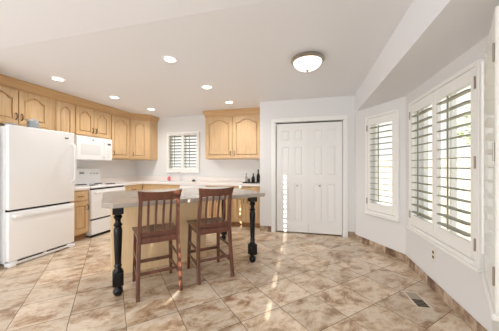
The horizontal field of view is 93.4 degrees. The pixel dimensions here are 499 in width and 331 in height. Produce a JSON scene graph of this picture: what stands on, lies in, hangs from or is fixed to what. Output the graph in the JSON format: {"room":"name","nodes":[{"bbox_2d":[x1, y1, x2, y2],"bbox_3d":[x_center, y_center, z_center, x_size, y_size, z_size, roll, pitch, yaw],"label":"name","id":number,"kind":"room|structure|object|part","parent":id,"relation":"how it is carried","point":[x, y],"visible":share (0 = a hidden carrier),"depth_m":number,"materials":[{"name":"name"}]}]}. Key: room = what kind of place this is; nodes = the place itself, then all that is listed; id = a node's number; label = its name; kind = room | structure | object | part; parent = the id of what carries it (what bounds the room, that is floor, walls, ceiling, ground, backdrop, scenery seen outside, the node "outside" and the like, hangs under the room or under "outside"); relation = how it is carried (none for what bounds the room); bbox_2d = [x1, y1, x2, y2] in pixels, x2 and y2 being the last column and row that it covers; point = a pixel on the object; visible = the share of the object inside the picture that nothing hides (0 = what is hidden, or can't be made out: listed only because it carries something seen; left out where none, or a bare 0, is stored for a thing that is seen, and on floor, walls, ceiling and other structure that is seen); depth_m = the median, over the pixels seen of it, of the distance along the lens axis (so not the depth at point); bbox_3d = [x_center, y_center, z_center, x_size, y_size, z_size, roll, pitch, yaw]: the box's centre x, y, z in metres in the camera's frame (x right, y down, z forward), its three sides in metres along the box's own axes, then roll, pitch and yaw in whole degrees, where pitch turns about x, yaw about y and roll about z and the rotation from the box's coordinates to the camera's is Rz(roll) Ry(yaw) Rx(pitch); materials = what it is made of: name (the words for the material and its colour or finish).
{"room":"kitchen","nodes":[
{"label":"kitchen","id":0,"kind":"room"},
{"bbox_2d":[77,159,135,177],"bbox_3d":[-3.398,0.000,4.453,0.150,2.440,3.320,0,0,14],"label":"wall","id":1,"kind":"structure","parent":0,"point":[113,168],"depth_m":5.31,"materials":[{"name":"white paint"}]},
{"bbox_2d":[0,86,52,129],"bbox_3d":[-3.398,-0.843,3.371,0.387,0.525,0.895,0,0,14],"label":"upper cabinet","id":2,"kind":"object","parent":1,"relation":"attached to","point":[16,106],"visible":0.98,"depth_m":3.37,"materials":[{"name":"brown wood"}]},
{"bbox_3d":[-3.313,-0.836,3.114,0.023,0.472,0.400,0,0,15],"label":"door","id":3,"kind":"part","parent":2,"relation":"part of","materials":[{"name":"brown wood"}]},
{"bbox_3d":[-3.212,-0.836,3.506,0.023,0.472,0.390,0,0,15],"label":"door","id":4,"kind":"part","parent":2,"relation":"part of","materials":[{"name":"brown wood"}]},
{"bbox_2d":[53,100,73,132],"bbox_3d":[-3.242,-0.632,3.972,0.387,0.945,0.343,0,0,14],"label":"upper cabinet","id":5,"kind":"object","parent":1,"relation":"attached to","point":[63,113],"visible":0.44,"depth_m":3.91,"materials":[{"name":"brown wood"}]},
{"bbox_2d":[74,105,108,138],"bbox_3d":[-3.105,-0.830,4.503,0.387,0.550,0.751,0,0,14],"label":"upper cabinet","id":6,"kind":"object","parent":1,"relation":"attached to","point":[87,122],"visible":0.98,"depth_m":4.40,"materials":[{"name":"brown wood"}]},
{"bbox_3d":[-3.008,-0.824,4.295,0.023,0.497,0.345,0,0,15],"label":"door","id":7,"kind":"part","parent":6,"relation":"part of","materials":[{"name":"brown wood"}]},
{"bbox_2d":[74,135,111,160],"bbox_3d":[-3.079,-0.335,4.495,0.438,0.434,0.748,0,0,14],"label":"microwave","id":8,"kind":"object","parent":6,"relation":"attached to","point":[88,148],"visible":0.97,"depth_m":4.40,"materials":[{"name":"white plastic"}]},
{"bbox_3d":[-2.846,-0.323,4.612,0.047,0.306,0.022,0,0,15],"label":"handle","id":9,"kind":"part","parent":8,"relation":"part of","materials":[{"name":"white plastic"}]},
{"bbox_3d":[-2.852,-0.334,4.730,0.030,0.432,0.179,0,0,15],"label":"control panel","id":10,"kind":"part","parent":8,"relation":"part of","materials":[{"name":"white plastic"}]},
{"bbox_3d":[-2.919,-0.824,4.638,0.023,0.497,0.345,0,0,15],"label":"door","id":11,"kind":"part","parent":6,"relation":"part of","materials":[{"name":"brown wood"}]},
{"bbox_2d":[109,114,129,159],"bbox_3d":[-2.941,-0.632,5.137,0.387,0.945,0.555,0,0,14],"label":"upper cabinet","id":12,"kind":"object","parent":1,"relation":"attached to","point":[119,127],"visible":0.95,"depth_m":5.09,"materials":[{"name":"brown wood"}]},
{"bbox_2d":[0,0,413,117],"bbox_3d":[-1.722,-1.489,1.530,7.100,0.537,8.500,0,0,14],"label":"ceiling","id":13,"kind":"structure","parent":0,"point":[245,50],"depth_m":2.43,"materials":[{"name":"white paint"}]},
{"bbox_2d":[50,77,65,81],"bbox_3d":[-2.666,-1.214,3.272,0.172,0.009,0.172,0,0,14],"label":"recessed light","id":14,"kind":"object","parent":13,"relation":"in","point":[52,78],"visible":1,"depth_m":3.27,"materials":[{"name":"white paint"}]},
{"bbox_2d":[162,56,177,62],"bbox_3d":[-0.905,-1.214,2.672,0.172,0.009,0.172,0,0,14],"label":"recessed light","id":15,"kind":"object","parent":13,"relation":"in","point":[169,59],"visible":1,"depth_m":2.66,"materials":[{"name":"white"}]},
{"bbox_2d":[201,85,212,88],"bbox_3d":[-0.652,-1.214,3.608,0.172,0.009,0.172,0,0,14],"label":"recessed light","id":16,"kind":"object","parent":13,"relation":"in","point":[203,86],"visible":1,"depth_m":3.60,"materials":[{"name":"white"}]},
{"bbox_2d":[291,51,324,71],"bbox_3d":[0.652,-1.138,2.641,0.372,0.162,0.372,0,0,14],"label":"dome light","id":17,"kind":"object","parent":13,"relation":"attached to","point":[308,61],"visible":1,"depth_m":2.54,"materials":[{"name":"white glass"}]},
{"bbox_3d":[0.652,-1.127,2.641,0.312,0.089,0.312,0,0,15],"label":"lamp shade","id":18,"kind":"part","parent":17,"relation":"part of","materials":[{"name":"white glass"}]},
{"bbox_2d":[0,226,472,330],"bbox_3d":[-1.722,1.280,1.530,7.100,0.120,8.500,0,0,14],"label":"floor","id":19,"kind":"structure","parent":0,"point":[296,281],"depth_m":2.28,"materials":[{"name":"tile"}]},
{"bbox_2d":[0,123,76,267],"bbox_3d":[-3.121,0.346,3.296,0.827,1.748,0.820,0,0,14],"label":"refrigerator","id":20,"kind":"object","parent":19,"relation":"on","point":[38,167],"visible":1,"depth_m":3.08,"materials":[{"name":"white metal"}]},
{"bbox_2d":[27,118,38,127],"bbox_3d":[-3.001,-0.582,3.255,0.124,0.172,0.124,0,0,14],"label":"glass canister","id":21,"kind":"object","parent":20,"relation":"on","point":[32,122],"visible":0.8,"depth_m":3.21,"materials":[{"name":"grey"}]},
{"bbox_3d":[-2.819,0.011,3.218,0.070,1.038,0.820,0,0,15],"label":"fridge door","id":22,"kind":"part","parent":20,"relation":"part of","materials":[{"name":"white metal"}]},
{"bbox_3d":[-2.819,0.855,3.218,0.070,0.599,0.820,0,0,15],"label":"freezer drawer","id":23,"kind":"part","parent":20,"relation":"part of","materials":[{"name":"white metal"}]},
{"bbox_3d":[-2.760,0.608,3.203,0.059,0.030,0.741,0,0,15],"label":"handle","id":24,"kind":"part","parent":20,"relation":"part of","materials":[{"name":"white plastic"}]},
{"bbox_3d":[-2.661,-0.055,3.565,0.071,0.592,0.032,0,0,15],"label":"handle","id":25,"kind":"part","parent":20,"relation":"part of","materials":[{"name":"white plastic"}]},
{"bbox_2d":[70,190,88,240],"bbox_3d":[-3.079,0.805,3.924,0.727,0.830,0.333,0,0,14],"label":"base cabinet","id":26,"kind":"object","parent":19,"relation":"on","point":[81,197],"visible":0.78,"depth_m":3.86,"materials":[{"name":"brown wood"}]},
{"bbox_3d":[-2.775,0.490,3.846,0.020,0.140,0.293,0,0,15],"label":"drawer","id":27,"kind":"part","parent":26,"relation":"part of","materials":[{"name":"brown wood"}]},
{"bbox_3d":[-2.773,0.838,3.845,0.023,0.505,0.293,0,0,15],"label":"door","id":28,"kind":"part","parent":26,"relation":"part of","materials":[{"name":"brown wood"}]},
{"bbox_2d":[74,187,89,190],"bbox_3d":[-3.096,0.370,3.929,0.692,0.040,0.334,0,0,14],"label":"countertop","id":29,"kind":"structure","parent":26,"relation":"on","point":[75,188],"depth_m":3.91,"materials":[{"name":"white stone"}]},
{"bbox_2d":[74,168,124,237],"bbox_3d":[-2.913,0.625,4.449,0.772,1.190,0.758,0,0,14],"label":"electric range","id":30,"kind":"object","parent":19,"relation":"on","point":[99,218],"visible":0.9,"depth_m":4.24,"materials":[{"name":"white metal"}]},
{"bbox_2d":[74,183,124,187],"bbox_3d":[-2.904,0.351,4.447,0.650,0.048,0.758,0,0,15],"label":"cooktop","id":31,"kind":"object","parent":30,"relation":"in","point":[92,185],"depth_m":4.37,"materials":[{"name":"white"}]},
{"bbox_3d":[-2.611,1.051,4.371,0.041,0.238,0.756,0,0,15],"label":"storage drawer","id":32,"kind":"part","parent":30,"relation":"part of","materials":[{"name":"white metal"}]},
{"bbox_3d":[-2.611,0.653,4.371,0.041,0.497,0.756,0,0,15],"label":"oven door","id":33,"kind":"part","parent":30,"relation":"part of","materials":[{"name":"white metal"}]},
{"bbox_3d":[-2.567,0.452,4.360,0.057,0.024,0.679,0,0,15],"label":"handle","id":34,"kind":"part","parent":30,"relation":"part of","materials":[{"name":"white plastic"}]},
{"bbox_2d":[123,184,141,190],"bbox_3d":[-2.776,0.805,5.095,0.727,0.830,0.545,0,0,14],"label":"base cabinet","id":35,"kind":"object","parent":19,"relation":"on","point":[138,186],"visible":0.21,"depth_m":5.00,"materials":[{"name":"brown wood"}]},
{"bbox_2d":[132,189,182,302],"bbox_3d":[-0.943,0.722,2.389,0.424,1.002,0.519,0,0,-31],"label":"bar stool","id":36,"kind":"object","parent":19,"relation":"on","point":[153,233],"visible":1,"depth_m":2.27,"materials":[{"name":"brown wood"}]},
{"bbox_3d":[-1.213,0.945,2.490,0.048,0.552,0.071,0,0,-30],"label":"leg","id":37,"kind":"part","parent":36,"relation":"part of","materials":[{"name":"brown wood"}]},
{"bbox_3d":[-1.013,0.757,2.154,0.059,0.931,0.097,0,0,-30],"label":"leg","id":38,"kind":"part","parent":36,"relation":"part of","materials":[{"name":"brown wood"}]},
{"bbox_3d":[-0.971,0.652,2.436,0.424,0.040,0.380,0,0,-30],"label":"seat","id":39,"kind":"part","parent":36,"relation":"part of","materials":[{"name":"brown wood"}]},
{"bbox_3d":[-0.870,0.631,2.265,0.340,0.028,0.032,0,0,-30],"label":"rail","id":40,"kind":"part","parent":36,"relation":"part of","materials":[{"name":"brown wood"}]},
{"bbox_3d":[-0.832,0.270,2.200,0.394,0.098,0.080,0,0,-30],"label":"crest rail","id":41,"kind":"part","parent":36,"relation":"part of","materials":[{"name":"brown wood"}]},
{"bbox_3d":[-0.901,0.945,2.674,0.048,0.552,0.071,0,0,-31],"label":"leg","id":42,"kind":"part","parent":36,"relation":"part of","materials":[{"name":"brown wood"}]},
{"bbox_3d":[-0.704,0.757,2.337,0.059,0.931,0.097,0,0,-30],"label":"leg","id":43,"kind":"part","parent":36,"relation":"part of","materials":[{"name":"brown wood"}]},
{"bbox_2d":[142,184,179,189],"bbox_3d":[-1.885,0.805,5.431,0.940,0.830,0.662,0,0,14],"label":"base cabinet","id":44,"kind":"object","parent":19,"relation":"on","point":[144,186],"visible":0.07,"depth_m":5.17,"materials":[{"name":"brown wood"}]},
{"bbox_3d":[-2.159,0.490,5.211,0.420,0.140,0.020,0,0,15],"label":"drawer","id":45,"kind":"part","parent":44,"relation":"part of","materials":[{"name":"brown wood"}]},
{"bbox_3d":[-1.733,0.490,5.100,0.420,0.140,0.020,0,0,15],"label":"drawer","id":46,"kind":"part","parent":44,"relation":"part of","materials":[{"name":"brown wood"}]},
{"bbox_2d":[100,176,259,185],"bbox_3d":[-1.405,0.320,5.053,3.404,0.140,1.154,0,0,14],"label":"countertop","id":47,"kind":"structure","parent":44,"relation":"on","point":[134,180],"depth_m":5.36,"materials":[{"name":"white laminate"}]},
{"bbox_2d":[159,181,189,182],"bbox_3d":[-1.729,0.426,5.395,0.650,0.168,0.420,0,0,14],"label":"sink","id":48,"kind":"object","parent":47,"relation":"in","point":[159,181],"visible":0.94,"depth_m":5.55,"materials":[{"name":"white ceramic"}]},
{"bbox_2d":[257,169,259,182],"bbox_3d":[0.189,0.207,5.085,0.076,0.285,0.076,0,0,14],"label":"oil bottle","id":49,"kind":"object","parent":47,"relation":"on","point":[258,174],"visible":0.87,"depth_m":5.06,"materials":[{"name":"black glass"}]},
{"bbox_2d":[101,186,264,296],"bbox_3d":[-0.865,0.779,3.064,1.790,0.882,1.215,0,0,-31],"label":"kitchen island","id":50,"kind":"object","parent":19,"relation":"on","point":[123,205],"visible":0.75,"depth_m":2.79,"materials":[{"name":"beige laminate"}]},
{"bbox_3d":[-1.244,0.801,2.223,0.092,0.838,0.092,0,0,-31],"label":"turned leg","id":51,"kind":"part","parent":50,"relation":"part of","materials":[{"name":"black paint"}]},
{"bbox_2d":[101,186,264,208],"bbox_3d":[-0.865,0.360,3.064,1.790,0.044,1.215,0,0,-31],"label":"island countertop","id":52,"kind":"structure","parent":50,"relation":"on","point":[115,199],"depth_m":2.70,"materials":[{"name":"white stone"}]},
{"bbox_3d":[-0.428,0.801,3.887,0.092,0.838,0.092,0,0,-31],"label":"turned leg","id":53,"kind":"part","parent":50,"relation":"part of","materials":[{"name":"black paint"}]},
{"bbox_3d":[0.039,0.801,3.000,0.092,0.838,0.092,0,0,-31],"label":"turned leg","id":54,"kind":"part","parent":50,"relation":"part of","materials":[{"name":"black paint"}]},
{"bbox_2d":[180,185,205,187],"bbox_3d":[-1.134,0.807,5.250,0.594,0.826,0.636,0,0,14],"label":"dishwasher","id":55,"kind":"object","parent":19,"relation":"on","point":[181,186],"visible":0.12,"depth_m":4.96,"materials":[{"name":"white plastic"}]},
{"bbox_2d":[186,186,234,284],"bbox_3d":[-0.451,0.722,2.695,0.424,1.002,0.519,0,0,-29],"label":"bar stool","id":56,"kind":"object","parent":19,"relation":"on","point":[200,226],"visible":1,"depth_m":2.58,"materials":[{"name":"brown wood"}]},
{"bbox_3d":[-0.716,0.945,2.805,0.048,0.552,0.071,0,0,-29],"label":"leg","id":57,"kind":"part","parent":56,"relation":"part of","materials":[{"name":"brown wood"}]},
{"bbox_3d":[-0.528,0.757,2.463,0.059,0.931,0.097,0,0,-28],"label":"leg","id":58,"kind":"part","parent":56,"relation":"part of","materials":[{"name":"brown wood"}]},
{"bbox_3d":[-0.476,0.652,2.743,0.424,0.040,0.380,0,0,-29],"label":"seat","id":59,"kind":"part","parent":56,"relation":"part of","materials":[{"name":"brown wood"}]},
{"bbox_3d":[-0.382,0.631,2.568,0.340,0.028,0.032,0,0,-28],"label":"rail","id":60,"kind":"part","parent":56,"relation":"part of","materials":[{"name":"brown wood"}]},
{"bbox_3d":[-0.346,0.270,2.502,0.394,0.098,0.080,0,0,-28],"label":"crest rail","id":61,"kind":"part","parent":56,"relation":"part of","materials":[{"name":"brown wood"}]},
{"bbox_3d":[-0.398,0.945,2.978,0.048,0.552,0.071,0,0,-28],"label":"leg","id":62,"kind":"part","parent":56,"relation":"part of","materials":[{"name":"brown wood"}]},
{"bbox_3d":[-0.213,0.757,2.634,0.059,0.931,0.097,0,0,-29],"label":"leg","id":63,"kind":"part","parent":56,"relation":"part of","materials":[{"name":"brown wood"}]},
{"bbox_2d":[206,185,233,225],"bbox_3d":[-0.558,0.805,5.088,0.588,0.830,0.662,0,0,14],"label":"base cabinet","id":64,"kind":"object","parent":19,"relation":"on","point":[209,206],"visible":0.23,"depth_m":4.81,"materials":[{"name":"brown wood"}]},
{"bbox_3d":[-0.759,0.838,4.847,0.260,0.505,0.023,0,0,15],"label":"door","id":65,"kind":"part","parent":64,"relation":"part of","materials":[{"name":"brown wood"}]},
{"bbox_3d":[-0.497,0.838,4.779,0.260,0.505,0.023,0,0,15],"label":"door","id":66,"kind":"part","parent":64,"relation":"part of","materials":[{"name":"brown wood"}]},
{"bbox_2d":[233,186,259,227],"bbox_3d":[0.016,0.805,4.939,0.594,0.830,0.662,0,0,14],"label":"base cabinet","id":67,"kind":"object","parent":19,"relation":"on","point":[241,206],"visible":0.56,"depth_m":4.67,"materials":[{"name":"brown wood"}]},
{"bbox_3d":[-0.195,0.838,4.701,0.245,0.505,0.023,0,0,15],"label":"door","id":68,"kind":"part","parent":67,"relation":"part of","materials":[{"name":"brown wood"}]},
{"bbox_3d":[-0.071,0.490,4.670,0.500,0.140,0.020,0,0,15],"label":"drawer","id":69,"kind":"part","parent":67,"relation":"part of","materials":[{"name":"brown wood"}]},
{"bbox_3d":[0.052,0.838,4.637,0.245,0.505,0.023,0,0,15],"label":"door","id":70,"kind":"part","parent":67,"relation":"part of","materials":[{"name":"brown wood"}]},
{"bbox_2d":[403,291,432,308],"bbox_3d":[1.531,1.217,2.147,0.124,0.006,0.270,0,0,10],"label":"floor vent","id":71,"kind":"object","parent":19,"relation":"in","point":[418,301],"visible":1,"depth_m":2.14,"materials":[{"name":"beige metal"}]},
{"bbox_2d":[136,115,340,177],"bbox_3d":[-0.311,0.000,5.446,5.330,2.440,0.150,0,0,14],"label":"wall","id":72,"kind":"structure","parent":0,"point":[239,168],"depth_m":5.64,"materials":[{"name":"white paint"}]},
{"bbox_2d":[129,120,157,159],"bbox_3d":[-2.680,-0.632,5.668,0.627,0.945,0.600,0,0,14],"label":"upper cabinet","id":73,"kind":"object","parent":72,"relation":"attached to","point":[143,134],"visible":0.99,"depth_m":5.50,"materials":[{"name":"brown wood"}]},
{"bbox_2d":[0,74,158,122],"bbox_3d":[-2.927,-1.147,4.427,0.319,0.143,3.171,0,0,21],"label":"crown molding","id":74,"kind":"structure","parent":73,"relation":"attached to","point":[6,81],"depth_m":3.95,"materials":[{"name":"brown wood"}]},
{"bbox_3d":[-2.553,-0.626,5.471,0.333,0.892,0.023,0,0,-30],"label":"door","id":75,"kind":"part","parent":73,"relation":"part of","materials":[{"name":"brown wood"}]},
{"bbox_2d":[171,135,195,167],"bbox_3d":[-1.580,-0.355,5.811,0.800,0.880,0.040,0,0,14],"label":"window","id":76,"kind":"structure","parent":72,"relation":"in","point":[172,135],"depth_m":5.82,"materials":[{"name":"white paint"}]},
{"bbox_2d":[166,131,199,172],"bbox_3d":[-1.615,-0.340,5.676,0.894,0.980,0.070,0,0,14],"label":"plantation shutter","id":77,"kind":"object","parent":76,"relation":"attached to","point":[169,135],"visible":1,"depth_m":5.66,"materials":[{"name":"white paint"}]},
{"bbox_3d":[-1.813,-0.371,5.697,0.014,0.756,0.012,0,0,15],"label":"tilt rod","id":78,"kind":"part","parent":77,"relation":"part of","materials":[{"name":"white paint"}]},
{"bbox_3d":[-1.804,-0.355,5.732,0.390,0.872,0.028,0,0,15],"label":"shutter panel","id":79,"kind":"part","parent":77,"relation":"part of","materials":[{"name":"white paint"}]},
{"bbox_3d":[-1.615,0.135,5.678,0.894,0.030,0.054,0,0,15],"label":"sill","id":80,"kind":"part","parent":77,"relation":"part of","materials":[{"name":"white paint"}]},
{"bbox_3d":[-1.432,-0.371,5.599,0.014,0.756,0.012,0,0,15],"label":"tilt rod","id":81,"kind":"part","parent":77,"relation":"part of","materials":[{"name":"white paint"}]},
{"bbox_3d":[-1.423,-0.355,5.634,0.390,0.872,0.028,0,0,15],"label":"shutter panel","id":82,"kind":"part","parent":77,"relation":"part of","materials":[{"name":"white paint"}]},
{"bbox_2d":[202,107,259,159],"bbox_3d":[-0.326,-0.690,5.170,1.371,1.059,0.387,0,0,14],"label":"upper cabinet","id":83,"kind":"object","parent":72,"relation":"attached to","point":[230,134],"visible":0.91,"depth_m":5.02,"materials":[{"name":"brown wood"}]},
{"bbox_3d":[-0.660,-0.626,5.105,0.595,0.892,0.023,0,0,15],"label":"door","id":84,"kind":"part","parent":83,"relation":"part of","materials":[{"name":"brown wood"}]},
{"bbox_3d":[-0.324,-1.147,5.175,1.371,0.143,0.377,0,0,15],"label":"cornice","id":85,"kind":"part","parent":83,"relation":"part of","materials":[{"name":"brown wood"}]},
{"bbox_3d":[-0.058,-0.626,4.950,0.590,0.892,0.023,0,0,15],"label":"door","id":86,"kind":"part","parent":83,"relation":"part of","materials":[{"name":"brown wood"}]},
{"bbox_2d":[260,95,354,236],"bbox_3d":[1.013,0.000,4.288,1.655,2.440,0.110,0,0,14],"label":"wall","id":87,"kind":"structure","parent":0,"point":[340,105],"depth_m":4.25,"materials":[{"name":"white paint"}]},
{"bbox_2d":[260,226,270,231],"bbox_3d":[0.301,1.167,4.410,0.215,0.105,0.011,0,0,14],"label":"baseboard","id":88,"kind":"structure","parent":87,"relation":"attached to","point":[262,228],"depth_m":4.40,"materials":[{"name":"tile"}]},
{"bbox_2d":[277,121,341,234],"bbox_3d":[1.061,0.205,4.249,1.147,1.985,0.070,0,0,14],"label":"door","id":89,"kind":"structure","parent":87,"relation":"in","point":[309,155],"depth_m":4.24,"materials":[{"name":"white paint"}]},
{"bbox_2d":[271,115,347,236],"bbox_3d":[1.065,0.165,4.265,1.327,2.110,0.128,0,0,14],"label":"trim","id":90,"kind":"structure","parent":87,"relation":"attached to","point":[275,121],"depth_m":4.24,"materials":[{"name":"white paint"}]},
{"bbox_2d":[348,232,353,237],"bbox_3d":[1.750,1.170,4.035,0.103,0.100,0.011,0,0,14],"label":"baseboard","id":91,"kind":"structure","parent":87,"relation":"attached to","point":[350,234],"depth_m":4.03,"materials":[{"name":"tile"}]},
{"bbox_2d":[356,96,405,254],"bbox_3d":[1.952,0.160,3.463,0.150,2.120,0.907,0,0,-15],"label":"wall","id":92,"kind":"structure","parent":0,"point":[391,234],"depth_m":3.43,"materials":[{"name":"white paint"}]},
{"bbox_2d":[374,124,377,203],"bbox_3d":[2.007,-0.030,3.392,0.040,1.380,0.510,0,0,-15],"label":"window","id":93,"kind":"structure","parent":92,"relation":"in","point":[375,129],"depth_m":3.61,"materials":[{"name":"white paint"}]},
{"bbox_2d":[356,235,404,261],"bbox_3d":[1.874,1.173,3.443,0.011,0.095,0.907,0,0,-15],"label":"baseboard","id":94,"kind":"structure","parent":92,"relation":"attached to","point":[384,249],"depth_m":3.35,"materials":[{"name":"tile"}]},
{"bbox_2d":[364,109,400,221],"bbox_3d":[1.873,-0.015,3.356,0.090,1.480,0.604,0,0,-15],"label":"plantation shutter","id":95,"kind":"object","parent":92,"relation":"attached to","point":[392,212],"visible":1,"depth_m":3.27,"materials":[{"name":"white paint"}]},
{"bbox_3d":[1.835,-0.043,3.346,0.012,1.099,0.014,0,0,-15],"label":"tilt rod","id":96,"kind":"part","parent":95,"relation":"part of","materials":[{"name":"white paint"}]},
{"bbox_3d":[1.880,-0.030,3.358,0.028,1.372,0.494,0,0,-15],"label":"shutter panel","id":97,"kind":"part","parent":95,"relation":"part of","materials":[{"name":"white paint"}]},
{"bbox_3d":[1.875,0.710,3.357,0.054,0.030,0.604,0,0,-15],"label":"sill","id":98,"kind":"part","parent":95,"relation":"part of","materials":[{"name":"white paint"}]},
{"bbox_2d":[355,0,498,112],"bbox_3d":[1.690,-1.065,2.311,0.645,0.330,3.420,0,0,14],"label":"ceiling","id":99,"kind":"structure","parent":0,"point":[431,34],"depth_m":1.82,"materials":[{"name":"white paint"}]},
{"bbox_2d":[406,35,491,330],"bbox_3d":[1.883,0.160,2.271,0.150,2.120,1.480,0,0,14],"label":"wall","id":100,"kind":"structure","parent":0,"point":[463,284],"depth_m":2.10,"materials":[{"name":"white paint"}]},
{"bbox_2d":[431,248,435,261],"bbox_3d":[1.814,0.870,2.320,0.009,0.116,0.072,0,0,14],"label":"wall outlet","id":101,"kind":"object","parent":100,"relation":"attached to","point":[433,251],"visible":1,"depth_m":2.31,"materials":[{"name":"white plastic"}]},
{"bbox_2d":[422,85,469,233],"bbox_3d":[1.900,-0.020,2.194,0.040,1.400,1.140,0,0,14],"label":"window","id":102,"kind":"structure","parent":100,"relation":"in","point":[452,133],"depth_m":2.20,"materials":[{"name":"white paint"}]},
{"bbox_2d":[407,58,484,272],"bbox_3d":[1.765,-0.005,2.229,0.090,1.500,1.234,0,0,14],"label":"plantation shutter","id":103,"kind":"object","parent":102,"relation":"attached to","point":[467,252],"visible":0.99,"depth_m":1.97,"materials":[{"name":"white paint"}]},
{"bbox_3d":[1.798,-0.030,2.512,0.012,1.118,0.014,0,0,15],"label":"tilt rod","id":104,"kind":"part","parent":103,"relation":"part of","materials":[{"name":"white paint"}]},
{"bbox_3d":[1.843,-0.020,2.500,0.028,1.392,0.560,0,0,15],"label":"shutter panel","id":105,"kind":"part","parent":103,"relation":"part of","materials":[{"name":"white paint"}]},
{"bbox_3d":[1.767,0.730,2.228,0.054,0.030,1.234,0,0,15],"label":"sill","id":106,"kind":"part","parent":103,"relation":"part of","materials":[{"name":"white paint"}]},
{"bbox_3d":[1.657,-0.030,1.966,0.012,1.118,0.014,0,0,15],"label":"tilt rod","id":107,"kind":"part","parent":103,"relation":"part of","materials":[{"name":"white paint"}]},
{"bbox_3d":[1.702,-0.020,1.954,0.028,1.392,0.560,0,0,15],"label":"shutter panel","id":108,"kind":"part","parent":103,"relation":"part of","materials":[{"name":"white paint"}]},
{"bbox_2d":[405,255,486,330],"bbox_3d":[1.806,1.173,2.291,0.011,0.095,1.480,0,0,14],"label":"baseboard","id":109,"kind":"structure","parent":100,"relation":"attached to","point":[459,310],"depth_m":2.07,"materials":[{"name":"tile"}]},
{"bbox_2d":[492,320,498,330],"bbox_3d":[1.357,0.160,1.158,0.150,2.120,0.977,0,0,42],"label":"wall","id":110,"kind":"structure","parent":0,"point":[495,325],"depth_m":1.44,"materials":[{"name":"white paint"}]},
{"bbox_2d":[481,6,498,321],"bbox_3d":[1.358,-0.015,1.316,0.088,1.480,0.604,0,0,42],"label":"plantation shutter","id":111,"kind":"object","parent":110,"relation":"attached to","point":[490,277],"visible":1,"depth_m":1.31,"materials":[{"name":"white paint"}]},
{"bbox_3d":[1.330,-0.050,1.341,0.012,1.099,0.014,0,0,42],"label":"tilt rod","id":112,"kind":"part","parent":111,"relation":"part of","materials":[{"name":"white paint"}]},
{"bbox_3d":[1.360,0.710,1.314,0.054,0.030,0.604,0,0,42],"label":"sill","id":113,"kind":"part","parent":111,"relation":"part of","materials":[{"name":"white paint"}]},
{"bbox_3d":[1.364,-0.030,1.311,0.028,1.372,0.494,0,0,42],"label":"shutter panel","id":114,"kind":"part","parent":111,"relation":"part of","materials":[{"name":"white paint"}]},
{"label":"outside","id":115,"kind":"structure","parent":0,"visible":0},
{"bbox_2d":[428,185,470,240],"bbox_3d":[5.842,1.520,2.621,38.000,0.100,36.000,0,0,14],"label":"ground","id":116,"kind":"structure","parent":115,"point":[466,228],"depth_m":5.76,"materials":[{"name":"beige"}]},
{"bbox_2d":[378,155,470,221],"bbox_3d":[5.830,0.560,4.676,0.064,1.720,11.180,0,0,-12],"label":"fence","id":117,"kind":"object","parent":116,"relation":"on","point":[461,162],"visible":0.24,"depth_m":6.58,"materials":[{"name":"white"}]},
{"bbox_2d":[457,103,470,144],"bbox_3d":[8.682,-0.588,7.664,3.104,4.126,3.088,0,0,14],"label":"tree","id":118,"kind":"object","parent":116,"relation":"on","point":[468,138],"visible":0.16,"depth_m":8.41,"materials":[{"name":"green plant"}]}
]}

